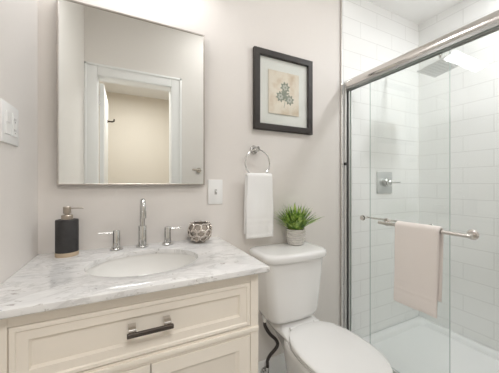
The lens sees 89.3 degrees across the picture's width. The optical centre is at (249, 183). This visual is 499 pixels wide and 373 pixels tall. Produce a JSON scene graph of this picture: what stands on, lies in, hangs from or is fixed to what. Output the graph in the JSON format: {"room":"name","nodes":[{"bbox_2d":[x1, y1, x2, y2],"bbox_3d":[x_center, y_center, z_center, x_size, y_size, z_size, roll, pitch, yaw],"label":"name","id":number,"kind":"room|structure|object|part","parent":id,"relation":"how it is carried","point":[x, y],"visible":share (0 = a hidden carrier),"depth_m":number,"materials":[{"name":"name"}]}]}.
{"room":"bathroom","nodes":[
{"label":"bathroom","id":0,"kind":"room"},
{"bbox_2d":[0,0,37,284],"bbox_3d":[-0.572,-0.250,0.343,0.100,2.800,1.420,0,0,-26],"label":"wall","id":1,"kind":"structure","parent":0,"point":[18,18],"depth_m":0.82,"materials":[{"name":"paint"}]},
{"bbox_2d":[0,98,18,146],"bbox_3d":[-0.710,-0.177,0.751,0.011,0.118,0.125,0,0,-26],"label":"light switch","id":2,"kind":"object","parent":1,"relation":"attached to","point":[9,115],"visible":1,"depth_m":0.73,"materials":[{"name":"white plastic"}]},
{"bbox_2d":[12,114,16,137],"bbox_3d":[-0.720,-0.177,0.774,0.004,0.068,0.034,0,0,-26],"label":"outlet","id":3,"kind":"object","parent":2,"relation":"attached to","point":[14,116],"depth_m":0.77,"materials":[{"name":"white plastic"}]},
{"bbox_2d":[38,0,418,361],"bbox_3d":[0.260,-0.250,1.593,2.696,2.800,0.109,0,0,-26],"label":"wall","id":4,"kind":"structure","parent":0,"point":[304,169],"depth_m":1.54,"materials":[{"name":"paint"}]},
{"bbox_2d":[56,0,204,184],"bbox_3d":[-0.503,-0.372,1.152,0.607,0.756,0.027,0,0,-26],"label":"wall mirror","id":5,"kind":"object","parent":4,"relation":"attached to","point":[130,90],"visible":1,"depth_m":1.12,"materials":[{"name":"mirror"}]},
{"bbox_2d":[208,180,222,203],"bbox_3d":[-0.176,0.043,1.317,0.080,0.128,0.018,0,0,-26],"label":"light switch","id":6,"kind":"object","parent":4,"relation":"attached to","point":[215,187],"visible":1,"depth_m":1.32,"materials":[{"name":"white plastic"}]},
{"bbox_2d":[245,145,269,172],"bbox_3d":[0.036,-0.125,1.402,0.157,0.183,0.054,0,0,-26],"label":"towel ring","id":7,"kind":"object","parent":4,"relation":"attached to","point":[253,149],"visible":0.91,"depth_m":1.39,"materials":[{"name":"silver metal"}]},
{"bbox_2d":[244,173,273,238],"bbox_3d":[0.052,0.118,1.385,0.170,0.352,0.040,0,0,-26],"label":"hand towel","id":8,"kind":"object","parent":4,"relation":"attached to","point":[258,198],"visible":1,"depth_m":1.37,"materials":[{"name":"white fabric"}]},
{"bbox_2d":[261,367,268,372],"bbox_3d":[0.098,1.054,1.407,0.044,0.067,0.072,0,0,-26],"label":"shutoff valve","id":9,"kind":"object","parent":4,"relation":"attached to","point":[264,369],"visible":0.95,"depth_m":1.43,"materials":[{"name":"silver metal"}]},
{"bbox_2d":[258,353,285,372],"bbox_3d":[0.220,1.083,1.515,0.891,0.135,0.014,0,0,-26],"label":"baseboard","id":10,"kind":"structure","parent":4,"relation":"attached to","point":[277,364],"depth_m":1.47,"materials":[{"name":"white paint"}]},
{"bbox_2d":[253,46,312,134],"bbox_3d":[0.208,-0.537,1.502,0.410,0.459,0.024,0,0,-26],"label":"framed picture","id":11,"kind":"object","parent":4,"relation":"attached to","point":[282,83],"visible":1,"depth_m":1.49,"materials":[{"name":"black wood"}]},
{"bbox_2d":[268,69,298,116],"bbox_3d":[0.205,-0.536,1.503,0.216,0.252,0.005,0,0,-26],"label":"print","id":12,"kind":"object","parent":11,"relation":"attached to","point":[283,85],"depth_m":1.50,"materials":[{"name":"beige paper"}]},
{"bbox_2d":[340,0,341,326],"bbox_3d":[0.624,-0.085,1.714,0.008,2.469,0.012,0,0,-26],"label":"trim","id":13,"kind":"structure","parent":4,"relation":"attached to","point":[340,0],"depth_m":1.71,"materials":[{"name":"silver metal"}]},
{"bbox_2d":[377,172,400,192],"bbox_3d":[1.034,-0.008,1.876,0.180,0.160,0.065,0,0,-26],"label":"shower valve","id":14,"kind":"object","parent":4,"relation":"attached to","point":[384,179],"visible":1,"depth_m":1.88,"materials":[{"name":"silver metal"}]},
{"bbox_3d":[1.017,-0.008,1.900,0.170,0.160,0.006,0,0,-26],"label":"valve plate","id":15,"kind":"part","parent":14,"relation":"part of","materials":[{"name":"silver metal"}]},
{"bbox_2d":[344,10,498,372],"bbox_3d":[0.952,0.193,1.153,0.067,1.794,1.290,0,0,-26],"label":"shower door frame","id":16,"kind":"object","parent":4,"relation":"attached to","point":[491,20],"visible":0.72,"depth_m":1.56,"materials":[{"name":"metal"}]},
{"bbox_2d":[351,48,449,372],"bbox_3d":[0.840,0.210,1.470,0.068,1.700,0.592,0,0,-26],"label":"sliding shower door","id":17,"kind":"structure","parent":16,"relation":"in","point":[362,217],"depth_m":1.53,"materials":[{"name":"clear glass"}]},
{"bbox_3d":[0.955,-0.673,1.153,0.062,0.062,1.286,0,0,-26],"label":"header rail","id":18,"kind":"part","parent":16,"relation":"part of","materials":[{"name":"metal"}]},
{"bbox_2d":[373,25,498,372],"bbox_3d":[0.885,0.210,1.208,0.070,1.700,0.749,0,0,-26],"label":"sliding shower door","id":19,"kind":"structure","parent":16,"relation":"in","point":[471,234],"depth_m":1.11,"materials":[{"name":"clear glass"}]},
{"bbox_2d":[394,221,443,317],"bbox_3d":[0.831,0.407,1.255,0.055,0.422,0.219,0,0,-26],"label":"bath towel","id":20,"kind":"object","parent":19,"relation":"hanging from","point":[418,269],"visible":1,"depth_m":1.23,"materials":[{"name":"white fabric"}]},
{"bbox_2d":[417,52,469,77],"bbox_3d":[1.147,-0.798,1.703,0.200,0.164,0.475,0,0,-26],"label":"shower","id":21,"kind":"object","parent":4,"relation":"attached to","point":[452,60],"visible":0.84,"depth_m":1.56,"materials":[{"name":"silver metal"}]},
{"bbox_2d":[366,0,462,24],"bbox_3d":[1.338,-1.369,1.337,0.987,0.100,1.520,0,0,-26],"label":"ceiling","id":22,"kind":"structure","parent":0,"point":[418,12],"depth_m":1.89,"materials":[{"name":"white paint"}]},
{"bbox_2d":[419,0,498,350],"bbox_3d":[1.734,-0.085,1.537,0.100,2.469,1.291,0,0,-26],"label":"wall","id":23,"kind":"structure","parent":0,"point":[459,107],"depth_m":1.81,"materials":[{"name":"white tile"}]},
{"bbox_3d":[0.923,1.200,0.242,2.696,0.100,3.120,0,0,-26],"label":"floor","id":24,"kind":"structure","parent":0,"visible":0},
{"bbox_2d":[0,274,258,372],"bbox_3d":[-0.394,0.725,0.923,0.728,0.850,0.532,0,0,-26],"label":"vanity cabinet","id":25,"kind":"object","parent":24,"relation":"on","point":[211,327],"visible":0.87,"depth_m":0.72,"materials":[{"name":"beige paint"}]},
{"bbox_3d":[-0.322,0.399,0.691,0.020,0.015,0.038,0,0,-26],"label":"pull post","id":26,"kind":"part","parent":25,"relation":"part of","materials":[{"name":"silver metal"}]},
{"bbox_2d":[0,237,269,319],"bbox_3d":[-0.385,0.290,0.930,0.751,0.020,0.529,0,0,-26],"label":"countertop","id":27,"kind":"structure","parent":25,"relation":"on","point":[47,282],"depth_m":0.77,"materials":[{"name":"stone"}]},
{"bbox_2d":[55,206,83,257],"bbox_3d":[-0.712,0.185,0.987,0.082,0.190,0.077,0,0,22],"label":"soap dispenser","id":28,"kind":"object","parent":27,"relation":"on","point":[67,227],"visible":1,"depth_m":0.96,"materials":[{"name":"black plastic"}]},
{"bbox_2d":[55,218,78,253],"bbox_3d":[-0.714,0.201,0.988,0.076,0.126,0.076,0,0,-26],"label":"bottle","id":29,"kind":"object","parent":28,"relation":"on","point":[66,229],"depth_m":0.96,"materials":[{"name":"grey ceramic"}]},
{"bbox_2d":[98,198,180,250],"bbox_3d":[-0.466,0.172,1.099,0.335,0.217,0.105,0,0,-26],"label":"faucet","id":30,"kind":"object","parent":27,"relation":"on","point":[142,228],"visible":1,"depth_m":1.11,"materials":[{"name":"silver metal"}]},
{"bbox_3d":[-0.566,0.239,1.073,0.051,0.081,0.051,0,0,-26],"label":"handle","id":31,"kind":"part","parent":30,"relation":"part of","materials":[{"name":"silver metal"}]},
{"bbox_3d":[-0.464,0.168,1.096,0.035,0.209,0.094,0,0,-26],"label":"spout","id":32,"kind":"part","parent":30,"relation":"part of","materials":[{"name":"silver metal"}]},
{"bbox_3d":[-0.378,0.239,1.165,0.051,0.081,0.051,0,0,-26],"label":"handle","id":33,"kind":"part","parent":30,"relation":"part of","materials":[{"name":"silver metal"}]},
{"bbox_2d":[86,253,195,276],"bbox_3d":[-0.381,0.376,0.925,0.430,0.150,0.367,0,0,-26],"label":"sink basin","id":34,"kind":"object","parent":27,"relation":"in","point":[146,264],"visible":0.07,"depth_m":1.06,"materials":[{"name":"ceramic"}]},
{"bbox_2d":[187,221,211,242],"bbox_3d":[-0.238,0.232,1.216,0.119,0.096,0.119,0,0,-26],"label":"bowl","id":35,"kind":"object","parent":27,"relation":"on","point":[199,231],"visible":1,"depth_m":1.18,"materials":[{"name":"grey ceramic"}]},
{"bbox_3d":[-0.424,0.767,0.660,0.308,0.502,0.018,0,0,-26],"label":"door","id":36,"kind":"part","parent":25,"relation":"part of","materials":[{"name":"beige paint"}]},
{"bbox_3d":[-0.270,0.405,0.693,0.120,0.012,0.009,0,0,-26],"label":"drawer pull","id":37,"kind":"part","parent":25,"relation":"part of","materials":[{"name":"metal"}]},
{"bbox_3d":[-0.239,0.399,0.732,0.020,0.015,0.038,0,0,-26],"label":"pull post","id":38,"kind":"part","parent":25,"relation":"part of","materials":[{"name":"silver metal"}]},
{"bbox_3d":[-0.143,0.767,0.798,0.315,0.502,0.018,0,0,-26],"label":"door","id":39,"kind":"part","parent":25,"relation":"part of","materials":[{"name":"beige paint"}]},
{"bbox_2d":[249,242,392,372],"bbox_3d":[0.307,0.750,1.185,0.396,0.801,0.672,0,0,-26],"label":"toilet","id":40,"kind":"object","parent":24,"relation":"on","point":[288,294],"visible":0.98,"depth_m":1.24,"materials":[{"name":"white ceramic"}]},
{"bbox_3d":[0.213,0.370,1.370,0.390,0.043,0.256,0,0,-26],"label":"tank lid","id":41,"kind":"part","parent":40,"relation":"part of","materials":[{"name":"white ceramic"}]},
{"bbox_3d":[0.212,0.549,1.372,0.360,0.315,0.224,0,0,-26],"label":"tank","id":42,"kind":"part","parent":40,"relation":"part of","materials":[{"name":"white ceramic"}]},
{"bbox_3d":[0.350,0.954,1.159,0.326,0.392,0.532,0,0,-26],"label":"bowl","id":43,"kind":"part","parent":40,"relation":"part of","materials":[{"name":"white ceramic"}]},
{"bbox_2d":[275,203,323,245],"bbox_3d":[0.298,0.225,1.427,0.278,0.247,0.217,0,0,-26],"label":"potted grass","id":44,"kind":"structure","parent":40,"relation":"on","point":[295,221],"depth_m":1.41,"materials":[{"name":"plant"}]},
{"bbox_2d":[286,228,305,245],"bbox_3d":[0.267,0.304,1.459,0.115,0.090,0.115,0,0,-26],"label":"pot","id":45,"kind":"object","parent":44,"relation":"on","point":[295,236],"depth_m":1.42,"materials":[{"name":"white ceramic"}]},
{"bbox_3d":[0.380,0.748,1.099,0.334,0.016,0.445,0,0,-26],"label":"seat","id":46,"kind":"part","parent":40,"relation":"part of","materials":[{"name":"white plastic"}]},
{"bbox_3d":[0.380,0.727,1.098,0.342,0.022,0.452,0,0,-26],"label":"seat lid","id":47,"kind":"part","parent":40,"relation":"part of","materials":[{"name":"white plastic"}]},
{"bbox_2d":[362,316,498,372],"bbox_3d":[1.298,1.120,1.323,0.867,0.060,1.287,0,0,-26],"label":"shower pan","id":48,"kind":"object","parent":24,"relation":"on","point":[418,344],"visible":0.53,"depth_m":1.70,"materials":[{"name":"white ceramic"}]}
]}

